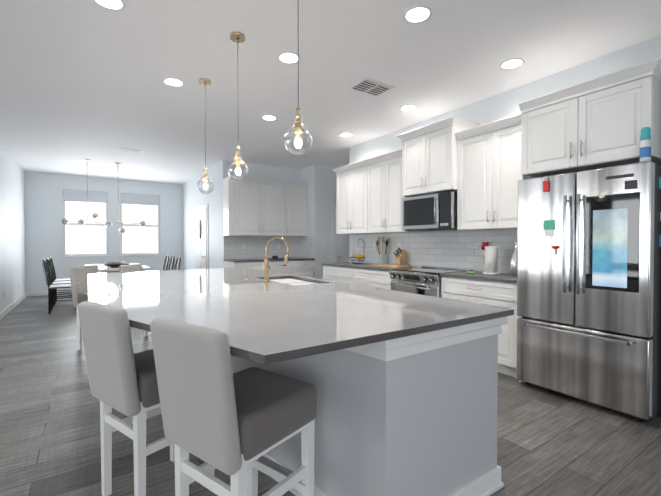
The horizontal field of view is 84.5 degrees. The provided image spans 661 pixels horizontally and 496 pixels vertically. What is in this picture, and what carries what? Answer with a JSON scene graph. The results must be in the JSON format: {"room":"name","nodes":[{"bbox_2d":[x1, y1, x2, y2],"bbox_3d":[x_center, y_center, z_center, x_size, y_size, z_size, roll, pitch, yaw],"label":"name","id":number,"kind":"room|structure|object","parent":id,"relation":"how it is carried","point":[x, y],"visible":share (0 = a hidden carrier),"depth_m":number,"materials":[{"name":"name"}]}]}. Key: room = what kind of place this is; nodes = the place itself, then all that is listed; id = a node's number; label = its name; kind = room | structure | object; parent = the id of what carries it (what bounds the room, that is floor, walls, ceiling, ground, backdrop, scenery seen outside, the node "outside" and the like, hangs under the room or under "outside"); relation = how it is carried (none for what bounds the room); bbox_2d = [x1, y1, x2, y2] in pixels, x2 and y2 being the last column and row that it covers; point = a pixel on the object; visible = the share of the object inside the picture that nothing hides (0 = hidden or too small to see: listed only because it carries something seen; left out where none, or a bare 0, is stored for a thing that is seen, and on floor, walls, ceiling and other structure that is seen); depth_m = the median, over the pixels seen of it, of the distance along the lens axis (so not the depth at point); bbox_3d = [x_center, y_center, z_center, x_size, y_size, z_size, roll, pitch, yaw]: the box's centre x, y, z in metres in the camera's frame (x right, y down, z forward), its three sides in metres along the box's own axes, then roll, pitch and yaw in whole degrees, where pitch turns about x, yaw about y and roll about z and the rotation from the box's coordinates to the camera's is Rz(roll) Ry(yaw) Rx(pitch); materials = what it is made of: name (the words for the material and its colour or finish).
{"room":"dining room and kitchen","nodes":[
{"label":"dining room and kitchen","id":0,"kind":"room"},
{"bbox_2d":[0,144,25,311],"bbox_3d":[-6.243,-0.304,7.078,0.120,2.900,3.320,-1,1,-34],"label":"wall","id":1,"kind":"structure","parent":0,"point":[12,233],"depth_m":6.88,"materials":[{"name":"white paint"}]},
{"bbox_2d":[0,292,26,319],"bbox_3d":[-6.150,1.091,7.081,0.016,0.110,3.150,-1,1,-34],"label":"baseboard","id":2,"kind":"structure","parent":1,"relation":"attached to","point":[9,308],"depth_m":6.82,"materials":[{"name":"white wood"}]},
{"bbox_2d":[24,171,182,291],"bbox_3d":[-5.600,-0.337,9.434,3.570,2.900,0.120,-1,1,-34],"label":"wall","id":3,"kind":"structure","parent":0,"point":[43,216],"depth_m":8.90,"materials":[{"name":"white paint"}]},
{"bbox_2d":[27,289,71,296],"bbox_3d":[-5.611,1.059,9.362,3.450,0.110,0.020,-1,1,-34],"label":"baseboard","id":4,"kind":"structure","parent":3,"relation":"attached to","point":[36,293],"depth_m":8.55,"materials":[{"name":"white wood"}]},
{"bbox_2d":[62,189,157,256],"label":"window","id":5,"kind":"structure","parent":3,"relation":"in","point":[81,196],"depth_m":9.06,"materials":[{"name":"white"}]},
{"bbox_2d":[120,193,160,255],"bbox_3d":[-5.088,-0.614,9.743,0.990,1.635,0.130,-1,1,-34],"label":"window","id":6,"kind":"structure","parent":3,"relation":"in","point":[144,200],"depth_m":9.73,"materials":[{"name":"white"}]},
{"bbox_2d":[183,160,228,269],"bbox_3d":[-3.113,-0.329,8.819,0.120,2.900,3.670,-1,1,-34],"label":"wall","id":7,"kind":"structure","parent":0,"point":[194,197],"depth_m":8.12,"materials":[{"name":"white paint"}]},
{"bbox_2d":[197,204,208,268],"bbox_3d":[-3.049,0.068,8.513,0.117,2.115,0.970,-1,1,-34],"label":"door","id":8,"kind":"structure","parent":7,"relation":"in","point":[203,252],"depth_m":8.34,"materials":[{"name":"white"}]},
{"bbox_2d":[199,209,200,237],"bbox_3d":[-3.024,-0.568,8.470,0.031,0.648,0.103,-1,1,-34],"label":"hook","id":9,"kind":"object","parent":8,"relation":"attached to","point":[200,225],"visible":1,"depth_m":8.43,"materials":[{"name":"silver metal"}]},
{"bbox_2d":[229,161,299,258],"bbox_3d":[-1.398,-0.315,7.832,1.630,2.900,0.120,-1,1,-34],"label":"wall","id":10,"kind":"structure","parent":0,"point":[264,172],"depth_m":7.80,"materials":[{"name":"white paint"}]},
{"bbox_2d":[224,180,287,235],"bbox_3d":[-1.524,-0.787,7.455,1.249,1.074,0.350,-1,1,-34],"label":"upper cabinet","id":11,"kind":"object","parent":10,"relation":"attached to","point":[256,207],"depth_m":7.26,"materials":[{"name":"white paint"}]},
{"bbox_2d":[223,236,298,258],"bbox_3d":[-1.411,-0.015,7.748,1.750,0.473,0.012,-1,1,-34],"label":"tile backsplash","id":12,"kind":"structure","parent":10,"relation":"attached to","point":[232,245],"depth_m":7.64,"materials":[{"name":"white tile"}]},
{"bbox_2d":[288,184,307,235],"bbox_3d":[-0.848,-0.793,7.908,0.614,1.074,0.350,-1,1,-34],"label":"upper cabinet","id":13,"kind":"object","parent":10,"relation":"attached to","point":[297,193],"depth_m":7.80,"materials":[{"name":"white paint"}]},
{"bbox_2d":[300,166,311,236],"bbox_3d":[-0.529,-0.319,8.107,0.120,2.900,0.630,-1,1,-34],"label":"wall","id":14,"kind":"structure","parent":0,"point":[306,175],"depth_m":7.89,"materials":[{"name":"white paint"}]},
{"bbox_2d":[299,237,313,257],"bbox_3d":[-0.509,-0.018,7.962,0.012,0.473,0.580,-1,1,-34],"label":"tile backsplash","id":15,"kind":"structure","parent":14,"relation":"attached to","point":[306,244],"depth_m":7.98,"materials":[{"name":"white tile"}]},
{"bbox_2d":[312,165,335,278],"bbox_3d":[0.282,-0.320,8.199,1.570,2.900,0.120,-1,1,-34],"label":"wall","id":16,"kind":"structure","parent":0,"point":[323,188],"depth_m":7.82,"materials":[{"name":"white paint"}]},
{"bbox_2d":[0,294,660,495],"bbox_3d":[-2.643,1.225,3.540,12.600,0.060,16.200,-1,1,-34],"label":"floor","id":17,"kind":"structure","parent":0,"point":[551,442],"depth_m":2.33,"materials":[{"name":"wood"}]},
{"bbox_2d":[42,260,75,313],"bbox_3d":[-4.895,0.678,6.598,0.509,0.948,0.420,-1,1,-34],"label":"dining chair","id":18,"kind":"object","parent":17,"relation":"on","point":[47,277],"visible":0.69,"depth_m":6.43,"materials":[{"name":"black wood"}]},
{"bbox_2d":[46,258,71,308],"bbox_3d":[-5.256,0.671,7.138,0.509,0.948,0.420,-1,1,-34],"label":"dining chair","id":19,"kind":"object","parent":17,"relation":"on","point":[52,278],"visible":0.56,"depth_m":7.07,"materials":[{"name":"black wood"}]},
{"bbox_2d":[49,257,70,303],"bbox_3d":[-5.618,0.663,7.678,0.509,0.948,0.420,-1,1,-34],"label":"dining chair","id":20,"kind":"object","parent":17,"relation":"on","point":[54,273],"visible":0.46,"depth_m":7.54,"materials":[{"name":"black wood"}]},
{"bbox_2d":[69,265,98,349],"bbox_3d":[-2.766,0.699,4.384,0.506,0.968,0.404,0,1,8],"label":"bar stool","id":21,"kind":"object","parent":17,"relation":"on","point":[79,280],"visible":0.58,"depth_m":4.24,"materials":[{"name":"white paint"}]},
{"bbox_2d":[85,263,149,272],"bbox_3d":[-4.513,0.758,7.638,1.060,0.760,2.000,-1,1,-34],"label":"dining table","id":22,"kind":"object","parent":17,"relation":"on","point":[103,268],"visible":0.25,"depth_m":6.89,"materials":[{"name":"white wood"}]},
{"bbox_2d":[104,261,129,267],"bbox_3d":[-4.235,0.324,7.216,0.470,0.117,0.470,-1,1,-34],"label":"centerpiece bowl","id":23,"kind":"object","parent":22,"relation":"on","point":[113,264],"visible":0.98,"depth_m":7.09,"materials":[{"name":"ceramic"}]},
{"bbox_2d":[119,264,147,335],"bbox_3d":[-2.350,0.695,4.662,0.506,0.968,0.404,0,1,8],"label":"bar stool","id":24,"kind":"object","parent":17,"relation":"on","point":[131,268],"visible":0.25,"depth_m":4.66,"materials":[{"name":"white paint"}]},
{"bbox_2d":[78,301,213,495],"bbox_3d":[-0.889,0.735,1.806,0.404,0.968,0.506,1,1,36],"label":"bar stool","id":25,"kind":"object","parent":17,"relation":"on","point":[122,376],"visible":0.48,"depth_m":1.60,"materials":[{"name":"white paint"}]},
{"bbox_2d":[163,255,169,269],"bbox_3d":[-4.132,0.649,8.674,0.509,0.948,0.420,-1,1,-34],"label":"dining chair","id":26,"kind":"object","parent":17,"relation":"on","point":[166,266],"visible":0.35,"depth_m":8.80,"materials":[{"name":"black"}]},
{"bbox_2d":[168,256,174,269],"bbox_3d":[-3.770,0.657,8.134,0.509,0.948,0.420,-1,1,-34],"label":"dining chair","id":27,"kind":"object","parent":17,"relation":"on","point":[172,262],"visible":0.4,"depth_m":8.27,"materials":[{"name":"black"}]},
{"bbox_2d":[174,257,181,269],"bbox_3d":[-3.409,0.664,7.594,0.509,0.948,0.420,-1,1,-34],"label":"dining chair","id":28,"kind":"object","parent":17,"relation":"on","point":[178,263],"visible":0.33,"depth_m":7.73,"materials":[{"name":"black"}]},
{"bbox_2d":[150,318,316,495],"bbox_3d":[-0.356,0.740,1.418,0.404,0.968,0.506,1,1,36],"label":"bar stool","id":29,"kind":"object","parent":17,"relation":"on","point":[218,413],"visible":1,"depth_m":1.26,"materials":[{"name":"grey fabric"}]},
{"bbox_2d":[224,260,263,269],"bbox_3d":[-1.675,0.702,7.190,0.679,0.884,0.617,-1,1,-34],"label":"base cabinet","id":30,"kind":"object","parent":17,"relation":"on","point":[256,264],"depth_m":6.96,"materials":[{"name":"white paint"}]},
{"bbox_2d":[269,260,295,274],"bbox_3d":[-1.201,0.698,7.507,0.698,0.884,0.617,-1,1,-34],"label":"base cabinet","id":31,"kind":"object","parent":17,"relation":"on","point":[275,265],"depth_m":7.30,"materials":[{"name":"white paint"}]},
{"bbox_2d":[236,258,307,263],"bbox_3d":[-1.233,0.241,7.483,1.747,0.030,0.652,-1,1,-34],"label":"countertop","id":32,"kind":"structure","parent":31,"relation":"on","point":[237,261],"depth_m":6.91,"materials":[{"name":"grey stone"}]},
{"bbox_2d":[296,260,313,277],"bbox_3d":[-0.758,0.694,7.804,0.604,0.884,0.617,-1,1,-34],"label":"base cabinet","id":33,"kind":"object","parent":17,"relation":"on","point":[305,268],"depth_m":7.59,"materials":[{"name":"white paint"}]},
{"bbox_2d":[323,266,348,282],"bbox_3d":[0.369,0.722,5.753,0.617,0.884,0.864,-1,1,-34],"label":"base cabinet","id":34,"kind":"object","parent":17,"relation":"on","point":[332,273],"depth_m":5.61,"materials":[{"name":"white paint"}]},
{"bbox_2d":[349,270,391,289],"bbox_3d":[0.784,0.731,5.134,0.617,0.884,0.864,-1,1,-34],"label":"base cabinet","id":35,"kind":"object","parent":17,"relation":"on","point":[371,278],"depth_m":4.92,"materials":[{"name":"white paint"}]},
{"bbox_2d":[321,262,417,269],"bbox_3d":[0.566,0.270,5.441,0.631,0.030,1.632,-1,1,-34],"label":"countertop","id":36,"kind":"structure","parent":35,"relation":"on","point":[364,266],"depth_m":5.32,"materials":[{"name":"grey stone"}]},
{"bbox_2d":[349,238,365,263],"bbox_3d":[0.432,0.046,5.801,0.273,0.403,0.268,-1,1,-34],"label":"fruit basket","id":37,"kind":"object","parent":36,"relation":"on","point":[359,256],"visible":1,"depth_m":5.75,"materials":[{"name":"black"}]},
{"bbox_2d":[376,236,388,263],"bbox_3d":[0.787,0.037,5.473,0.176,0.432,0.213,-1,1,-34],"label":"utensil crock","id":38,"kind":"object","parent":36,"relation":"on","point":[382,258],"visible":0.96,"depth_m":5.42,"materials":[{"name":"teal ceramic"}]},
{"bbox_2d":[370,264,411,267],"bbox_3d":[0.823,0.249,5.000,0.300,0.022,0.530,-1,1,-34],"label":"cutting board","id":39,"kind":"object","parent":36,"relation":"on","point":[390,266],"visible":0.98,"depth_m":4.95,"materials":[{"name":"brown wood"}]},
{"bbox_2d":[394,247,407,265],"bbox_3d":[0.986,0.122,5.137,0.205,0.271,0.100,-1,1,-34],"label":"knife block","id":40,"kind":"object","parent":36,"relation":"on","point":[401,257],"visible":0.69,"depth_m":5.11,"materials":[{"name":"brown wood"}]},
{"bbox_2d":[240,317,506,495],"bbox_3d":[-0.626,0.760,3.056,1.184,0.883,3.704,-1,1,-34],"label":"kitchen island","id":41,"kind":"object","parent":17,"relation":"on","point":[405,384],"depth_m":1.60,"materials":[{"name":"paint"}]},
{"bbox_2d":[88,269,459,372],"bbox_3d":[-1.043,0.313,2.764,1.330,0.042,3.750,-1,1,-34],"label":"island countertop","id":42,"kind":"structure","parent":41,"relation":"on","point":[264,322],"depth_m":1.75,"materials":[{"name":"grey stone"}]},
{"bbox_2d":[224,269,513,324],"bbox_3d":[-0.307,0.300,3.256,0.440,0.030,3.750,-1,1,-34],"label":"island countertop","id":43,"kind":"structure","parent":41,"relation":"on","point":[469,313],"depth_m":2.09,"materials":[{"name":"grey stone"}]},
{"bbox_2d":[272,277,323,284],"bbox_3d":[-0.348,0.411,3.261,0.391,0.216,0.816,-1,1,-34],"label":"sink","id":44,"kind":"object","parent":43,"relation":"in","point":[287,280],"depth_m":3.41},
{"bbox_2d":[389,266,472,297],"bbox_3d":[1.193,0.715,4.424,0.704,0.934,0.754,-1,1,-34],"label":"range","id":45,"kind":"object","parent":17,"relation":"on","point":[424,280],"visible":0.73,"depth_m":4.22,"materials":[{"name":"silver metal"}]},
{"bbox_2d":[440,274,522,381],"bbox_3d":[1.695,0.750,3.774,0.617,0.884,0.860,-1,1,-34],"label":"base cabinet","id":46,"kind":"object","parent":17,"relation":"on","point":[500,294],"depth_m":3.41,"materials":[{"name":"white paint"}]},
{"bbox_2d":[441,271,516,281],"bbox_3d":[1.689,0.293,3.764,0.631,0.030,0.862,-1,1,-34],"label":"countertop","id":47,"kind":"structure","parent":46,"relation":"on","point":[481,277],"depth_m":3.61,"materials":[{"name":"grey stone"}]},
{"bbox_2d":[483,240,499,273],"bbox_3d":[1.716,0.093,3.881,0.170,0.364,0.170,-1,1,-34],"label":"paper towel holder","id":48,"kind":"object","parent":47,"relation":"on","point":[491,259],"visible":1,"depth_m":3.83,"materials":[{"name":"white paper"}]},
{"bbox_2d":[510,242,516,275],"bbox_3d":[1.861,0.112,3.629,0.120,0.335,0.120,-1,1,-34],"label":"vase","id":49,"kind":"object","parent":47,"relation":"on","point":[513,264],"visible":0.56,"depth_m":3.60,"materials":[{"name":"silver metal"}]},
{"bbox_2d":[516,161,660,422],"bbox_3d":[2.135,0.307,2.969,0.766,1.792,0.910,-1,1,-34],"label":"fridge","id":50,"kind":"object","parent":17,"relation":"on","point":[589,283],"visible":1,"depth_m":2.69,"materials":[{"name":"grey metal"}]},
{"bbox_2d":[639,127,650,162],"bbox_3d":[2.141,-0.703,2.471,0.061,0.240,0.061,-1,1,-34],"label":"spray bottle","id":51,"kind":"object","parent":50,"relation":"on","point":[645,148],"visible":0.96,"depth_m":2.45,"materials":[{"name":"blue plastic"}]},
{"bbox_2d":[0,0,660,183],"bbox_3d":[-2.643,-1.734,3.499,12.600,0.060,16.200,-1,1,-34],"label":"ceiling","id":52,"kind":"structure","parent":0,"point":[80,81],"depth_m":3.45,"materials":[{"name":"white paint"}]},
{"bbox_2d":[61,159,145,233],"bbox_3d":[-4.575,-1.027,7.391,1.474,1.462,0.124,-1,1,-34],"label":"dining chandelier","id":53,"kind":"object","parent":52,"relation":"hanging from","point":[95,217],"visible":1,"depth_m":7.29,"materials":[{"name":"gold metal"}]},
{"bbox_2d":[92,0,125,10],"bbox_3d":[-1.518,-1.685,2.484,0.209,0.008,0.209,0,1,11],"label":"recessed light","id":54,"kind":"object","parent":52,"relation":"in","point":[113,5],"depth_m":2.52,"materials":[{"name":"white plastic"}]},
{"bbox_2d":[117,147,143,152],"bbox_3d":[-3.557,-1.735,6.462,0.400,0.020,0.200,-1,1,-34],"label":"ceiling vent","id":55,"kind":"object","parent":52,"relation":"in","point":[129,150],"visible":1,"depth_m":6.43,"materials":[{"name":"white metal"}]},
{"bbox_2d":[162,78,184,86],"bbox_3d":[-1.615,-1.703,3.743,0.209,0.008,0.209,0,1,11],"label":"recessed light","id":56,"kind":"object","parent":52,"relation":"in","point":[173,82],"depth_m":3.74,"materials":[{"name":"white plastic"}]},
{"bbox_2d":[197,78,213,193],"bbox_3d":[-1.282,-1.131,3.721,0.164,1.152,0.164,-1,1,-34],"label":"pendant light","id":57,"kind":"object","parent":52,"relation":"hanging from","point":[205,82],"visible":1,"depth_m":3.71,"materials":[{"name":"clear glass"}]},
{"bbox_2d":[228,32,248,179],"bbox_3d":[-0.742,-1.120,2.915,0.164,1.152,0.164,-1,1,-34],"label":"pendant light","id":58,"kind":"object","parent":52,"relation":"hanging from","point":[238,37],"visible":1,"depth_m":2.90,"materials":[{"name":"clear glass"}]},
{"bbox_2d":[261,115,276,120],"bbox_3d":[-0.813,-1.718,4.810,0.209,0.008,0.209,0,1,11],"label":"recessed light","id":59,"kind":"object","parent":52,"relation":"in","point":[266,117],"depth_m":4.80,"materials":[{"name":"white ceramic"}]},
{"bbox_2d":[277,52,300,63],"bbox_3d":[-0.371,-1.696,3.252,0.209,0.008,0.209,0,1,11],"label":"recessed light","id":60,"kind":"object","parent":52,"relation":"in","point":[284,57],"depth_m":3.24,"materials":[{"name":"white ceramic"}]},
{"bbox_2d":[284,21,311,155],"bbox_3d":[-0.185,-1.108,2.085,0.164,1.152,0.164,-1,1,-34],"label":"pendant light","id":61,"kind":"object","parent":52,"relation":"hanging from","point":[298,129],"visible":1,"depth_m":2.08,"materials":[{"name":"clear glass"}]},
{"bbox_2d":[339,133,352,136],"bbox_3d":[0.237,-1.728,5.561,0.209,0.008,0.209,0,1,11],"label":"recessed light","id":62,"kind":"object","parent":52,"relation":"in","point":[342,134],"depth_m":5.54,"materials":[{"name":"white ceramic"}]},
{"bbox_2d":[348,77,394,96],"bbox_3d":[0.435,-1.699,3.864,0.400,0.020,0.300,-1,1,-34],"label":"ceiling vent","id":63,"kind":"object","parent":52,"relation":"in","point":[369,86],"visible":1,"depth_m":3.84,"materials":[{"name":"white metal"}]},
{"bbox_2d":[400,105,416,110],"bbox_3d":[0.955,-1.713,4.453,0.209,0.008,0.209,0,1,11],"label":"recessed light","id":64,"kind":"object","parent":52,"relation":"in","point":[406,107],"depth_m":4.44,"materials":[{"name":"white plastic"}]},
{"bbox_2d":[403,5,432,23],"bbox_3d":[0.631,-1.687,2.636,0.209,0.008,0.209,0,1,11],"label":"recessed light","id":65,"kind":"object","parent":52,"relation":"in","point":[418,14],"depth_m":2.63,"materials":[{"name":"white plastic"}]},
{"bbox_2d":[499,58,524,69],"bbox_3d":[1.675,-1.698,3.359,0.209,0.008,0.209,0,1,11],"label":"recessed light","id":66,"kind":"object","parent":52,"relation":"in","point":[513,63],"depth_m":3.35,"materials":[{"name":"white ceramic"}]},
{"bbox_2d":[332,203,348,262],"bbox_3d":[0.453,0.073,8.174,0.950,2.115,0.117,-1,1,-34],"label":"wall","id":67,"kind":"structure","parent":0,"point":[340,247],"depth_m":8.00,"materials":[{"name":"white paint"}]},
{"bbox_2d":[349,35,660,271],"bbox_3d":[2.831,-0.244,2.733,0.120,2.900,8.800,-1,1,-34],"label":"wall","id":68,"kind":"structure","parent":0,"point":[495,107],"depth_m":3.85,"materials":[{"name":"white paint"}]},
{"bbox_2d":[333,162,364,233],"bbox_3d":[0.481,-0.739,5.805,0.350,1.024,0.869,-1,1,-34],"label":"upper cabinet","id":69,"kind":"object","parent":68,"relation":"attached to","point":[350,184],"depth_m":5.72,"materials":[{"name":"white paint"}]},
{"bbox_2d":[365,154,422,233],"bbox_3d":[0.894,-0.730,5.190,0.350,1.024,0.849,-1,1,-34],"label":"upper cabinet","id":70,"kind":"object","parent":68,"relation":"attached to","point":[383,200],"depth_m":5.09,"materials":[{"name":"white paint"}]},
{"bbox_2d":[352,229,516,272],"bbox_3d":[1.284,0.024,4.927,0.012,0.473,3.240,-1,1,-34],"label":"tile backsplash","id":71,"kind":"structure","parent":68,"relation":"attached to","point":[454,249],"depth_m":4.68,"materials":[{"name":"white tile"}]},
{"bbox_2d":[480,242,488,254],"bbox_3d":[1.779,0.007,4.138,0.040,0.150,0.150,-1,1,-34],"label":"decor","id":72,"kind":"object","parent":71,"relation":"attached to","point":[482,251],"visible":0.48,"depth_m":4.15,"materials":[{"name":"red ceramic"}]},
{"bbox_2d":[401,122,476,197],"bbox_3d":[1.315,-1.028,4.484,0.430,0.729,0.785,-1,1,-34],"label":"upper cabinet","id":73,"kind":"object","parent":68,"relation":"attached to","point":[428,158],"depth_m":4.29,"materials":[{"name":"white paint"}]},
{"bbox_2d":[402,191,456,231],"bbox_3d":[1.290,-0.428,4.479,0.484,0.424,0.754,-1,1,-34],"label":"microwave","id":74,"kind":"object","parent":73,"relation":"attached to","point":[434,212],"visible":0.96,"depth_m":4.29,"materials":[{"name":"silver metal"}]},
{"bbox_2d":[453,122,530,229],"bbox_3d":[1.806,-0.711,3.828,0.350,1.024,0.860,-1,1,-34],"label":"upper cabinet","id":75,"kind":"object","parent":68,"relation":"attached to","point":[487,180],"depth_m":3.77,"materials":[{"name":"white paint"}]},
{"bbox_2d":[517,66,660,177],"bbox_3d":[2.191,-0.927,3.020,0.605,0.569,0.905,-1,1,-34],"label":"upper cabinet","id":76,"kind":"object","parent":68,"relation":"attached to","point":[596,123],"depth_m":2.78,"materials":[{"name":"white paint"}]}
]}

